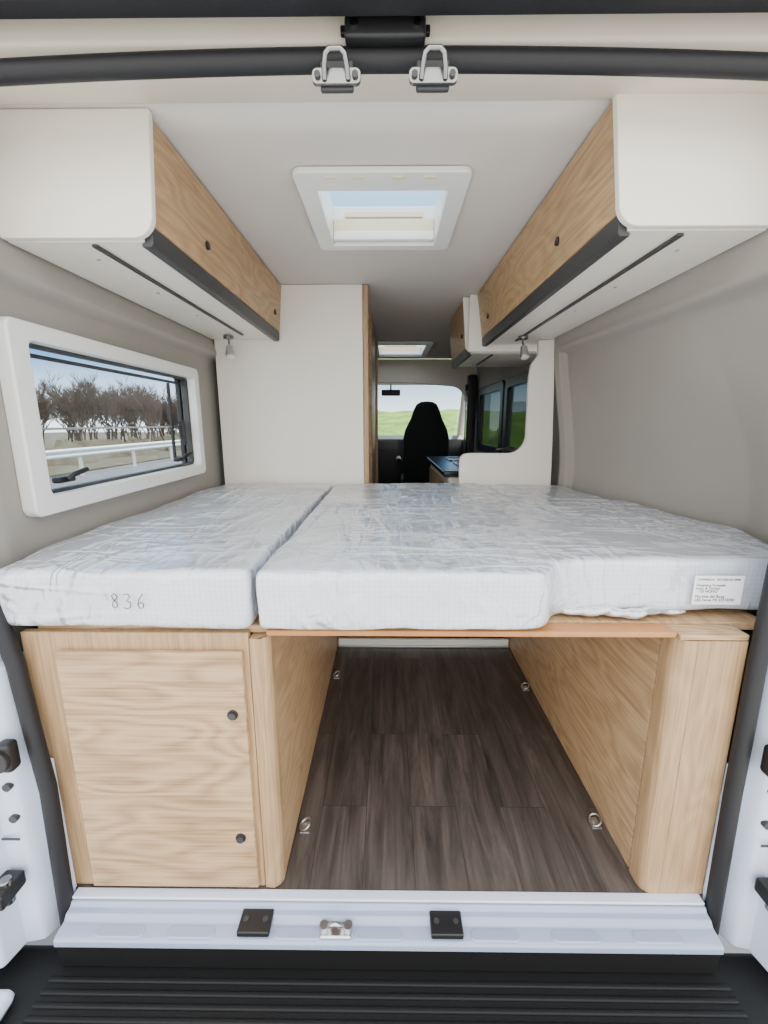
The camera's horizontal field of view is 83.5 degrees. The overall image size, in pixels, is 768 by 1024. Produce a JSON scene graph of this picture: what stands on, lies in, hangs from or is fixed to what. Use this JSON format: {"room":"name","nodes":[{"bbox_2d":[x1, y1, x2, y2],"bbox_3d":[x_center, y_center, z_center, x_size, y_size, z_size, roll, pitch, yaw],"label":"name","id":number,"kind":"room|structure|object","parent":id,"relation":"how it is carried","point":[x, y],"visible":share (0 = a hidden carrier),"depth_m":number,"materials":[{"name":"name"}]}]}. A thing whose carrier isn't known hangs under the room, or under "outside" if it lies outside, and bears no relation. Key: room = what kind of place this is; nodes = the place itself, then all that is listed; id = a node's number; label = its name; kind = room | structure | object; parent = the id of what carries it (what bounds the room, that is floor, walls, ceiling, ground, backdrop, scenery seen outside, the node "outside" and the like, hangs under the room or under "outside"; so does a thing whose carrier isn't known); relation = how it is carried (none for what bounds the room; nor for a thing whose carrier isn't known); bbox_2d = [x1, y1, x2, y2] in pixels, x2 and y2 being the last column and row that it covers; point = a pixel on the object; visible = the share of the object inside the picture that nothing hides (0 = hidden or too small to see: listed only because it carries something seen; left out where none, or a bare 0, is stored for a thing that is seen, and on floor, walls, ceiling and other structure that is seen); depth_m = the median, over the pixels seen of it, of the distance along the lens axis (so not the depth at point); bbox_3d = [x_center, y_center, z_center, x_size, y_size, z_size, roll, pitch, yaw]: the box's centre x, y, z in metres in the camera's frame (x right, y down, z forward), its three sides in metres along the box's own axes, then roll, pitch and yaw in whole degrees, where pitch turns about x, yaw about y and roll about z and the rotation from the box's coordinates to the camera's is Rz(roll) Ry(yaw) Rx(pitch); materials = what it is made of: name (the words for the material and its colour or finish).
{"room":"vehicle interior","nodes":[
{"label":"vehicle interior","id":0,"kind":"room"},
{"bbox_2d":[1,838,19,840],"bbox_3d":[-0.822,0.712,0.936,0.058,0.005,0.002,0,12,1],"label":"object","id":1,"kind":"structure","parent":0,"point":[3,839],"depth_m":0.94,"materials":[{"name":"silver metal"}]},
{"bbox_2d":[0,656,26,967],"bbox_3d":[-0.923,0.169,0.861,0.236,1.700,0.185,-2,12,-9],"label":"pillar","id":2,"kind":"structure","parent":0,"point":[12,933],"depth_m":0.96,"materials":[{"name":"white metal"}]},
{"bbox_2d":[0,739,20,772],"bbox_3d":[-0.777,0.503,0.887,0.032,0.065,0.029,0,12,1],"label":"buffer","id":3,"kind":"object","parent":2,"relation":"attached to","point":[9,747],"visible":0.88,"depth_m":0.88,"materials":[{"name":"black plastic"}]},
{"bbox_2d":[0,752,10,773],"bbox_3d":[-0.783,0.507,0.871,0.048,0.048,0.012,0,12,1],"label":"ring","id":4,"kind":"object","parent":3,"relation":"attached to","point":[5,762],"visible":1,"depth_m":0.87,"materials":[{"name":"black plastic"}]},
{"bbox_2d":[0,870,25,911],"bbox_3d":[-0.815,0.812,0.924,0.045,0.035,0.064,0,12,1],"label":"hinge block","id":5,"kind":"object","parent":2,"relation":"attached to","point":[19,877],"visible":0.84,"depth_m":0.93,"materials":[{"name":"metal"}]},
{"bbox_2d":[0,875,15,906],"bbox_3d":[-0.808,0.812,0.922,0.024,0.060,0.024,0,12,1],"label":"pin","id":6,"kind":"object","parent":5,"relation":"in","point":[6,881],"depth_m":0.92,"materials":[{"name":"silver metal"}]},
{"bbox_2d":[0,945,767,1023],"bbox_3d":[0.001,1.194,0.891,2.050,0.320,0.340,0,12,1],"label":"step","id":7,"kind":"structure","parent":2,"relation":"attached to","point":[34,986],"depth_m":0.94,"materials":[{"name":"black plastic"}]},
{"bbox_2d":[0,651,59,941],"bbox_3d":[-0.812,0.656,0.974,0.080,0.700,0.093,0,12,1],"label":"door frame","id":8,"kind":"structure","parent":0,"point":[37,903],"depth_m":0.96,"materials":[{"name":"white metal"}]},
{"bbox_2d":[0,237,224,650],"bbox_3d":[-0.808,-0.325,2.729,0.092,1.710,3.739,0,12,1],"label":"wall","id":9,"kind":"structure","parent":0,"point":[33,289],"depth_m":1.19,"materials":[{"name":"beige plastic"}]},
{"bbox_2d":[0,316,205,516],"bbox_3d":[-0.816,-0.297,1.416,0.036,0.443,0.946,0,12,1],"label":"frame","id":10,"kind":"object","parent":9,"relation":"attached to","point":[37,497],"visible":1,"depth_m":1.01,"materials":[{"name":"white plastic"}]},
{"bbox_2d":[30,353,187,482],"bbox_3d":[-0.858,-0.301,1.427,0.057,0.410,0.900,0,12,1],"label":"window","id":11,"kind":"structure","parent":9,"relation":"in","point":[60,479],"depth_m":1.71,"materials":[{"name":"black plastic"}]},
{"bbox_2d":[67,467,88,480],"bbox_3d":[-0.826,-0.103,1.159,0.023,0.032,0.067,0,12,1],"label":"lever","id":12,"kind":"object","parent":11,"relation":"attached to","point":[73,474],"visible":1,"depth_m":1.15,"materials":[{"name":"black plastic"}]},
{"bbox_2d":[42,426,178,429],"bbox_3d":[-0.860,-0.281,1.431,0.007,0.006,0.820,0,12,1],"label":"bar","id":13,"kind":"object","parent":11,"relation":"attached to","point":[63,428],"visible":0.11,"depth_m":1.31,"materials":[{"name":"silver metal"}]},
{"bbox_2d":[182,423,187,444],"bbox_3d":[-0.824,-0.323,1.780,0.010,0.090,0.020,0,12,1],"label":"lever","id":14,"kind":"object","parent":11,"relation":"attached to","point":[183,424],"visible":1,"depth_m":1.77,"materials":[{"name":"black plastic"}]},
{"bbox_2d":[182,452,191,459],"bbox_3d":[-0.820,-0.233,1.786,0.023,0.032,0.067,0,12,1],"label":"lever","id":15,"kind":"object","parent":11,"relation":"attached to","point":[186,455],"visible":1,"depth_m":1.77,"materials":[{"name":"black plastic"}]},
{"bbox_2d":[29,343,193,493],"bbox_3d":[-0.843,-0.300,1.424,0.022,0.374,0.865,0,12,1],"label":"seal","id":16,"kind":"object","parent":9,"relation":"attached to","point":[183,380],"visible":0.4,"depth_m":1.42,"materials":[{"name":"grey rubber"}]},
{"bbox_2d":[0,108,280,340],"bbox_3d":[-0.637,-0.802,1.433,0.341,0.245,1.120,0,12,1],"label":"upper cabinet","id":17,"kind":"object","parent":9,"relation":"attached to","point":[102,196],"visible":1,"depth_m":0.92,"materials":[{"name":"white laminate"}]},
{"bbox_2d":[223,335,234,358],"bbox_3d":[-0.688,-0.731,1.911,0.044,0.100,0.060,-5,13,-22],"label":"reading lamp","id":18,"kind":"object","parent":17,"relation":"attached to","point":[230,354],"visible":1,"depth_m":1.90,"materials":[{"name":"silver metal"}]},
{"bbox_2d":[378,359,475,401],"bbox_3d":[0.058,-1.240,4.318,1.710,0.557,0.040,0,12,1],"label":"trim","id":19,"kind":"structure","parent":9,"relation":"attached to","point":[440,372],"depth_m":4.26,"materials":[{"name":"beige plastic"}]},
{"bbox_2d":[214,284,363,488],"bbox_3d":[-0.447,-0.203,2.145,0.695,1.708,0.025,0,12,1],"label":"wall","id":20,"kind":"structure","parent":0,"point":[291,407],"depth_m":2.06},
{"bbox_2d":[362,284,369,483],"bbox_3d":[-0.085,-0.201,2.139,0.027,1.707,0.032,0,12,1],"label":"jamb edge","id":21,"kind":"object","parent":20,"relation":"attached to","point":[365,295],"visible":0.56,"depth_m":2.04,"materials":[{"name":"brown wood"}]},
{"bbox_2d":[0,100,612,358],"bbox_3d":[0.076,-1.174,2.537,1.900,0.030,3.455,0,12,1],"label":"ceiling","id":22,"kind":"structure","parent":0,"point":[245,156],"depth_m":1.05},
{"bbox_2d":[292,165,471,249],"bbox_3d":[-0.003,-0.945,1.288,0.451,0.127,0.495,0,12,1],"label":"roof hatch","id":23,"kind":"object","parent":22,"relation":"attached to","point":[397,227],"visible":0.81,"depth_m":1.32,"materials":[{"name":"white plastic"}]},
{"bbox_2d":[378,383,424,384],"bbox_3d":[0.062,-1.446,4.740,1.710,0.030,0.830,0,12,1],"label":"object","id":24,"kind":"object","parent":22,"relation":"attached to","point":[378,383],"visible":0.04,"depth_m":5.03,"materials":[{"name":"white plastic"}]},
{"bbox_2d":[457,394,466,435],"bbox_3d":[0.080,-1.249,5.613,2.030,0.773,0.949,0,12,1],"label":"pillar","id":25,"kind":"structure","parent":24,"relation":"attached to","point":[462,403],"depth_m":5.57,"materials":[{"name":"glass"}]},
{"bbox_2d":[378,341,432,356],"bbox_3d":[0.147,-1.439,3.671,0.480,0.127,0.715,0,12,1],"label":"roof hatch","id":26,"kind":"object","parent":22,"relation":"attached to","point":[385,348],"visible":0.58,"depth_m":3.96,"materials":[{"name":"white plastic"}]},
{"bbox_2d":[449,297,536,368],"bbox_3d":[0.632,-0.996,2.448,0.466,0.277,0.550,0,12,1],"label":"upper cabinet","id":27,"kind":"object","parent":22,"relation":"attached to","point":[459,324],"visible":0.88,"depth_m":2.39,"materials":[{"name":"white laminate"}]},
{"bbox_2d":[468,294,554,351],"bbox_3d":[0.637,-0.937,2.139,0.430,0.267,0.020,0,12,1],"label":"panel","id":28,"kind":"object","parent":22,"relation":"attached to","point":[474,329],"visible":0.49,"depth_m":2.15,"materials":[{"name":"white laminate"}]},
{"bbox_2d":[312,45,360,93],"bbox_3d":[-0.076,-0.703,0.684,0.078,0.044,0.037,0,12,1],"label":"door striker","id":29,"kind":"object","parent":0,"point":[333,76],"depth_m":0.69,"materials":[{"name":"silver metal"}]},
{"bbox_2d":[369,338,377,483],"bbox_3d":[-0.085,-0.336,2.786,0.040,1.707,1.290,0,12,2],"label":"wall","id":30,"kind":"structure","parent":0,"point":[376,339],"depth_m":3.29,"materials":[{"name":"brown wood"}]},
{"bbox_2d":[369,314,375,483],"bbox_3d":[-0.087,-0.388,3.015,0.037,1.697,0.740,0,12,1],"label":"door leaf","id":31,"kind":"structure","parent":30,"relation":"in","point":[372,411],"depth_m":2.67,"materials":[{"name":"brown wood"}]},
{"bbox_2d":[381,385,399,395],"bbox_3d":[0.080,-1.429,5.038,0.220,0.136,0.068,0,12,1],"label":"mirror","id":32,"kind":"object","parent":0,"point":[390,392],"visible":1,"depth_m":5.01,"materials":[{"name":"black plastic"}]},
{"bbox_2d":[76,632,718,902],"bbox_3d":[0.101,0.431,3.367,1.820,0.030,4.780,0,12,1],"label":"floor","id":33,"kind":"structure","parent":0,"point":[431,769],"depth_m":1.29,"materials":[{"name":"laminate"}]},
{"bbox_2d":[20,629,339,887],"bbox_3d":[-0.498,0.449,1.578,0.524,0.659,1.291,0,12,1],"label":"storage cabinet","id":34,"kind":"object","parent":33,"relation":"on","point":[182,757],"visible":0.92,"depth_m":0.96,"materials":[{"name":"brown wood"}]},
{"bbox_2d":[299,816,311,832],"bbox_3d":[-0.216,0.857,1.180,0.034,0.023,0.042,0,12,1],"label":"ring","id":35,"kind":"object","parent":33,"relation":"on","point":[304,827],"visible":1,"depth_m":1.18,"materials":[{"name":"silver metal"}]},
{"bbox_2d":[333,670,339,678],"bbox_3d":[-0.209,0.711,1.885,0.034,0.023,0.042,0,12,1],"label":"ring","id":36,"kind":"object","parent":33,"relation":"on","point":[335,676],"visible":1,"depth_m":1.88,"materials":[{"name":"silver metal"}]},
{"bbox_2d":[378,435,462,483],"bbox_3d":[0.084,-0.661,5.633,1.780,0.690,0.900,0,12,1],"label":"dashboard","id":37,"kind":"object","parent":33,"relation":"attached to","point":[390,471],"visible":0.28,"depth_m":5.20,"materials":[{"name":"black plastic"}]},
{"bbox_2d":[396,401,448,482],"bbox_3d":[0.416,-0.556,4.829,0.560,1.309,0.590,0,12,1],"label":"seat","id":38,"kind":"object","parent":33,"relation":"on","point":[426,433],"visible":0.62,"depth_m":4.49,"materials":[{"name":"black fabric"}]},
{"bbox_2d":[338,637,508,647],"bbox_3d":[0.195,0.649,2.134,0.842,0.041,0.030,0,12,1],"label":"edging","id":39,"kind":"object","parent":33,"relation":"on","point":[344,642],"visible":1,"depth_m":2.13,"materials":[{"name":"white plastic"}]},
{"bbox_2d":[427,446,515,482],"bbox_3d":[0.607,0.026,2.910,0.560,0.948,1.060,0,12,1],"label":"kitchen counter","id":40,"kind":"object","parent":33,"relation":"on","point":[443,469],"visible":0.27,"depth_m":2.69,"materials":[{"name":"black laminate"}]},
{"bbox_2d":[427,456,459,476],"bbox_3d":[0.607,-0.311,2.840,0.560,0.033,1.060,0,12,1],"label":"countertop","id":41,"kind":"structure","parent":40,"relation":"on","point":[447,468],"depth_m":2.70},
{"bbox_2d":[458,340,553,485],"bbox_3d":[0.614,-0.084,2.160,0.483,1.468,0.025,0,12,1],"label":"partition panel","id":42,"kind":"object","parent":33,"relation":"on","point":[530,464],"visible":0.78,"depth_m":2.10,"materials":[{"name":"white plastic"}]},
{"bbox_2d":[521,682,529,690],"bbox_3d":[0.591,0.728,1.800,0.034,0.023,0.042,0,12,1],"label":"ring","id":43,"kind":"object","parent":33,"relation":"attached to","point":[524,687],"visible":1,"depth_m":1.80,"materials":[{"name":"silver metal"}]},
{"bbox_2d":[587,812,601,828],"bbox_3d":[0.585,0.854,1.192,0.034,0.023,0.042,0,12,1],"label":"ring","id":44,"kind":"object","parent":33,"relation":"attached to","point":[593,821],"visible":1,"depth_m":1.19,"materials":[{"name":"silver metal"}]},
{"bbox_2d":[504,637,748,893],"bbox_3d":[0.685,0.455,1.575,0.142,0.649,1.277,0,12,1],"label":"bed side cabinet","id":45,"kind":"object","parent":33,"relation":"on","point":[645,724],"visible":0.65,"depth_m":1.01,"materials":[{"name":"beige wood"}]},
{"bbox_2d":[0,483,331,628],"bbox_3d":[-0.536,0.048,1.494,0.560,0.134,1.305,0,12,1],"label":"mattress","id":46,"kind":"object","parent":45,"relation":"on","point":[194,560],"visible":0.87,"depth_m":0.89,"materials":[{"name":"white fabric"}]},
{"bbox_2d":[38,608,755,639],"bbox_3d":[0.048,0.127,1.513,1.572,0.018,1.277,0,12,1],"label":"bed base","id":47,"kind":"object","parent":45,"relation":"attached to","point":[716,623],"depth_m":0.91,"materials":[{"name":"brown wood"}]},
{"bbox_2d":[256,483,767,629],"bbox_3d":[0.370,0.050,1.485,1.242,0.137,1.308,0,12,1],"label":"mattress","id":48,"kind":"object","parent":45,"relation":"on","point":[446,556],"visible":1,"depth_m":0.94,"materials":[{"name":"white fabric"}]},
{"bbox_2d":[484,484,607,500],"bbox_3d":[0.696,-0.035,1.920,0.431,0.126,0.412,0,12,1],"label":"mattress","id":49,"kind":"object","parent":45,"relation":"on","point":[513,491],"visible":0.34,"depth_m":1.86,"materials":[{"name":"white fabric"}]},
{"bbox_2d":[409,44,457,92],"bbox_3d":[0.079,-0.703,0.682,0.078,0.044,0.037,0,12,1],"label":"door striker","id":50,"kind":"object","parent":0,"point":[428,76],"depth_m":0.68,"materials":[{"name":"silver metal"}]},
{"bbox_2d":[474,362,558,485],"bbox_3d":[0.927,-0.452,3.339,0.030,1.710,2.460,0,12,1],"label":"wall","id":51,"kind":"structure","parent":0,"point":[486,376],"depth_m":3.14,"materials":[{"name":"beige plastic"}]},
{"bbox_2d":[463,374,476,453],"bbox_3d":[0.852,-0.590,4.353,0.100,1.530,0.100,0,12,1],"label":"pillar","id":52,"kind":"structure","parent":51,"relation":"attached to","point":[471,386],"depth_m":4.24,"materials":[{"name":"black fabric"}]},
{"bbox_2d":[480,391,500,446],"bbox_3d":[0.924,-0.798,3.707,0.003,0.478,0.798,0,12,1],"label":"glass","id":53,"kind":"object","parent":51,"relation":"attached to","point":[490,413],"visible":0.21,"depth_m":3.72,"materials":[{"name":"clear glass"}]},
{"bbox_2d":[476,380,504,452],"bbox_3d":[0.906,-0.798,3.707,0.019,0.580,0.900,0,12,1],"label":"frame","id":54,"kind":"object","parent":51,"relation":"attached to","point":[500,385],"visible":0.85,"depth_m":3.55,"materials":[{"name":"black plastic"}]},
{"bbox_2d":[502,370,528,452],"bbox_3d":[0.898,-0.629,2.889,0.019,0.580,0.670,0,12,1],"label":"frame","id":55,"kind":"object","parent":51,"relation":"attached to","point":[521,378],"visible":0.31,"depth_m":3.12,"materials":[{"name":"black plastic"}]},
{"bbox_2d":[507,383,526,450],"bbox_3d":[0.916,-0.629,2.889,0.003,0.478,0.568,0,12,1],"label":"glass","id":56,"kind":"object","parent":51,"relation":"attached to","point":[518,394],"visible":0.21,"depth_m":2.95,"materials":[{"name":"clear glass"}]},
{"bbox_2d":[554,228,767,788],"bbox_3d":[0.921,-0.069,1.494,0.288,1.710,1.278,0,12,1],"label":"wall","id":57,"kind":"structure","parent":0,"point":[662,394],"depth_m":1.32,"materials":[{"name":"beige plastic"}]},
{"bbox_2d":[0,45,767,935],"bbox_3d":[-0.007,0.108,0.862,1.663,1.769,0.082,0,12,1],"label":"seal","id":58,"kind":"object","parent":57,"relation":"attached to","point":[468,59],"visible":0.86,"depth_m":0.71,"materials":[{"name":"black rubber"}]},
{"bbox_2d":[0,13,767,103],"bbox_3d":[0.019,-0.813,0.747,1.880,0.124,0.193,0,12,1],"label":"header","id":59,"kind":"object","parent":57,"relation":"attached to","point":[705,31],"visible":0.55,"depth_m":0.71,"materials":[{"name":"beige plastic"}]},
{"bbox_2d":[0,0,767,18],"bbox_3d":[0.018,-0.780,0.637,1.920,0.051,0.035,0,12,1],"label":"gutter bar","id":60,"kind":"object","parent":57,"relation":"attached to","point":[9,9],"visible":1,"depth_m":0.65,"materials":[{"name":"black rubber"}]},
{"bbox_2d":[2,758,767,900],"bbox_3d":[0.008,0.657,0.948,1.638,0.549,0.056,0,12,1],"label":"door frame","id":61,"kind":"structure","parent":57,"relation":"attached to","point":[6,787],"depth_m":0.98,"materials":[{"name":"white paint"}]},
{"bbox_2d":[340,16,429,46],"bbox_3d":[0.002,-0.764,0.682,0.144,0.032,0.028,0,12,1],"label":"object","id":62,"kind":"structure","parent":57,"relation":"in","point":[357,31],"depth_m":0.67,"materials":[{"name":"black plastic"}]},
{"bbox_2d":[57,947,719,973],"bbox_3d":[0.005,0.998,1.007,1.495,0.077,0.071,0,12,1],"label":"sill","id":63,"kind":"structure","parent":57,"relation":"attached to","point":[68,956],"depth_m":0.97,"materials":[{"name":"black plastic"}]},
{"bbox_2d":[53,899,723,954],"bbox_3d":[0.005,0.939,0.986,1.480,0.046,0.087,0,12,1],"label":"door sill","id":64,"kind":"structure","parent":57,"relation":"attached to","point":[534,923],"depth_m":0.98,"materials":[{"name":"paint"}]},
{"bbox_2d":[95,924,145,939],"bbox_3d":[-0.593,0.946,0.968,0.110,0.010,0.027,0,12,1],"label":"rib","id":65,"kind":"object","parent":64,"relation":"on","point":[106,931],"visible":1,"depth_m":0.96,"materials":[{"name":"paint"}]},
{"bbox_2d":[166,925,215,939],"bbox_3d":[-0.433,0.946,0.967,0.110,0.010,0.027,0,12,1],"label":"rib","id":66,"kind":"object","parent":64,"relation":"on","point":[175,932],"visible":1,"depth_m":0.96,"materials":[{"name":"paint"}]},
{"bbox_2d":[236,908,273,936],"bbox_3d":[-0.291,0.931,0.975,0.072,0.014,0.050,0,12,1],"label":"buffer","id":67,"kind":"object","parent":64,"relation":"on","point":[255,926],"visible":1,"depth_m":0.96,"materials":[{"name":"black plastic"}]},
{"bbox_2d":[243,915,248,921],"bbox_3d":[-0.313,0.923,0.975,0.012,0.004,0.012,0,12,1],"label":"bolt","id":68,"kind":"object","parent":67,"relation":"on","point":[246,918],"visible":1,"depth_m":0.97,"materials":[{"name":"grey metal"}]},
{"bbox_2d":[263,915,267,921],"bbox_3d":[-0.269,0.923,0.975,0.012,0.004,0.012,0,12,1],"label":"bolt","id":69,"kind":"object","parent":67,"relation":"on","point":[265,918],"visible":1,"depth_m":0.97,"materials":[{"name":"grey metal"}]},
{"bbox_2d":[273,926,319,941],"bbox_3d":[-0.193,0.946,0.964,0.110,0.010,0.027,0,12,1],"label":"rib","id":70,"kind":"object","parent":64,"relation":"on","point":[281,933],"visible":1,"depth_m":0.96,"materials":[{"name":"paint"}]},
{"bbox_2d":[327,921,343,930],"bbox_3d":[-0.108,0.921,0.957,0.040,0.041,0.024,0,12,1],"label":"latch loop","id":71,"kind":"object","parent":64,"relation":"attached to","point":[333,924],"visible":1,"depth_m":0.95,"materials":[{"name":"silver metal"}]},
{"bbox_2d":[320,921,351,938],"bbox_3d":[-0.108,0.939,0.967,0.070,0.008,0.034,0,12,1],"label":"latch plate","id":72,"kind":"object","parent":64,"relation":"attached to","point":[335,933],"depth_m":0.95,"materials":[{"name":"silver metal"}]},
{"bbox_2d":[320,919,327,932],"bbox_3d":[-0.135,0.931,0.967,0.020,0.010,0.020,0,12,1],"label":"latch bolt","id":73,"kind":"object","parent":72,"relation":"attached to","point":[323,924],"depth_m":0.96,"materials":[{"name":"silver metal"}]},
{"bbox_2d":[344,919,352,932],"bbox_3d":[-0.081,0.931,0.967,0.020,0.010,0.020,0,12,1],"label":"latch bolt","id":74,"kind":"object","parent":72,"relation":"attached to","point":[348,925],"depth_m":0.96,"materials":[{"name":"silver metal"}]},
{"bbox_2d":[354,927,402,942],"bbox_3d":[-0.013,0.947,0.963,0.110,0.010,0.027,0,12,1],"label":"rib","id":75,"kind":"object","parent":64,"relation":"on","point":[361,934],"visible":1,"depth_m":0.96,"materials":[{"name":"paint"}]},
{"bbox_2d":[72,887,704,904],"bbox_3d":[0.005,0.905,1.013,1.475,0.007,0.022,0,12,1],"label":"threshold strip","id":76,"kind":"object","parent":64,"relation":"on","point":[81,892],"visible":1,"depth_m":1.01,"materials":[{"name":"white paint"}]},
{"bbox_2d":[429,910,463,938],"bbox_3d":[0.140,0.931,0.971,0.072,0.014,0.050,0,12,1],"label":"buffer","id":77,"kind":"object","parent":64,"relation":"on","point":[446,928],"visible":1,"depth_m":0.96,"materials":[{"name":"black plastic"}]},
{"bbox_2d":[453,917,458,923],"bbox_3d":[0.162,0.924,0.971,0.012,0.004,0.012,0,12,1],"label":"bolt","id":78,"kind":"object","parent":77,"relation":"on","point":[455,920],"visible":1,"depth_m":0.97,"materials":[{"name":"grey metal"}]},
{"bbox_2d":[470,928,519,943],"bbox_3d":[0.247,0.947,0.960,0.110,0.010,0.027,0,12,1],"label":"rib","id":79,"kind":"object","parent":64,"relation":"on","point":[478,936],"visible":1,"depth_m":0.96,"materials":[{"name":"paint"}]},
{"bbox_2d":[551,929,600,944],"bbox_3d":[0.427,0.948,0.959,0.110,0.010,0.027,0,12,1],"label":"rib","id":80,"kind":"object","parent":64,"relation":"on","point":[559,936],"visible":1,"depth_m":0.95,"materials":[{"name":"paint"}]},
{"bbox_2d":[631,930,682,945],"bbox_3d":[0.607,0.948,0.957,0.110,0.010,0.027,0,12,1],"label":"rib","id":81,"kind":"object","parent":64,"relation":"on","point":[641,937],"visible":1,"depth_m":0.95,"materials":[{"name":"paint"}]},
{"bbox_2d":[478,93,767,346],"bbox_3d":[0.612,-0.810,1.473,0.338,0.245,1.315,0,12,1],"label":"upper cabinet","id":82,"kind":"object","parent":57,"relation":"attached to","point":[661,186],"visible":0.97,"depth_m":0.89,"materials":[{"name":"white laminate"}]},
{"bbox_2d":[518,335,529,359],"bbox_3d":[0.623,-0.733,1.918,0.044,0.100,0.060,-5,13,-22],"label":"reading lamp","id":83,"kind":"object","parent":82,"relation":"attached to","point":[524,353],"visible":1,"depth_m":1.91,"materials":[{"name":"silver metal"}]},
{"bbox_2d":[719,669,767,948],"bbox_3d":[0.828,0.659,0.959,0.080,0.700,0.093,0,12,1],"label":"door frame","id":84,"kind":"structure","parent":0,"point":[749,861],"depth_m":0.95,"materials":[{"name":"white metal"}]},
{"bbox_2d":[760,744,767,776],"bbox_3d":[0.791,0.506,0.873,0.032,0.065,0.029,0,12,1],"label":"buffer","id":85,"kind":"object","parent":84,"relation":"attached to","point":[764,761],"visible":1,"depth_m":0.88,"materials":[{"name":"black plastic"}]},
{"bbox_2d":[748,862,767,971],"bbox_3d":[0.929,0.174,0.837,0.273,1.700,0.184,0,12,1],"label":"pillar","id":86,"kind":"structure","parent":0,"point":[758,945],"depth_m":0.96,"materials":[{"name":"white metal"}]},
{"bbox_2d":[754,877,767,905],"bbox_3d":[0.830,0.815,0.908,0.045,0.035,0.064,0,12,1],"label":"hinge block","id":87,"kind":"object","parent":86,"relation":"attached to","point":[761,883],"visible":1,"depth_m":0.92,"materials":[{"name":"grey metal"}]},
{"label":"outside","id":88,"kind":"structure","parent":0,"visible":0},
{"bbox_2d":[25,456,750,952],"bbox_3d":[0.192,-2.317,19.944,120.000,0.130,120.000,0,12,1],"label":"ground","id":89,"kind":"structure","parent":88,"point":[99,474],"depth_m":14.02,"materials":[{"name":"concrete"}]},
{"bbox_2d":[44,432,181,477],"bbox_3d":[-35.206,-2.482,20.256,49.200,0.055,120.000,0,12,1],"label":"grass verge","id":90,"kind":"structure","parent":89,"relation":"on","point":[50,438],"depth_m":20.38,"materials":[{"name":"green plant"}]},
{"bbox_2d":[34,367,180,465],"bbox_3d":[-17.106,-7.024,30.455,11.108,4.734,58.019,0,12,2],"label":"trees","id":91,"kind":"object","parent":90,"relation":"on","point":[84,404],"visible":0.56,"depth_m":23.06,"materials":[{"name":"brown plant"}]},
{"bbox_2d":[45,440,180,475],"bbox_3d":[-9.717,-5.289,31.680,0.190,0.910,56.000,0,12,1],"label":"guard rail","id":92,"kind":"object","parent":89,"relation":"on","point":[86,451],"visible":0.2,"depth_m":15.14,"materials":[{"name":"white metal"}]},
{"bbox_2d":[378,409,465,438],"bbox_3d":[22.466,-9.606,47.325,56.032,3.198,53.006,0,12,1],"label":"hill","id":93,"kind":"structure","parent":89,"relation":"on","point":[389,423],"depth_m":34.95,"materials":[{"name":"green plant"}]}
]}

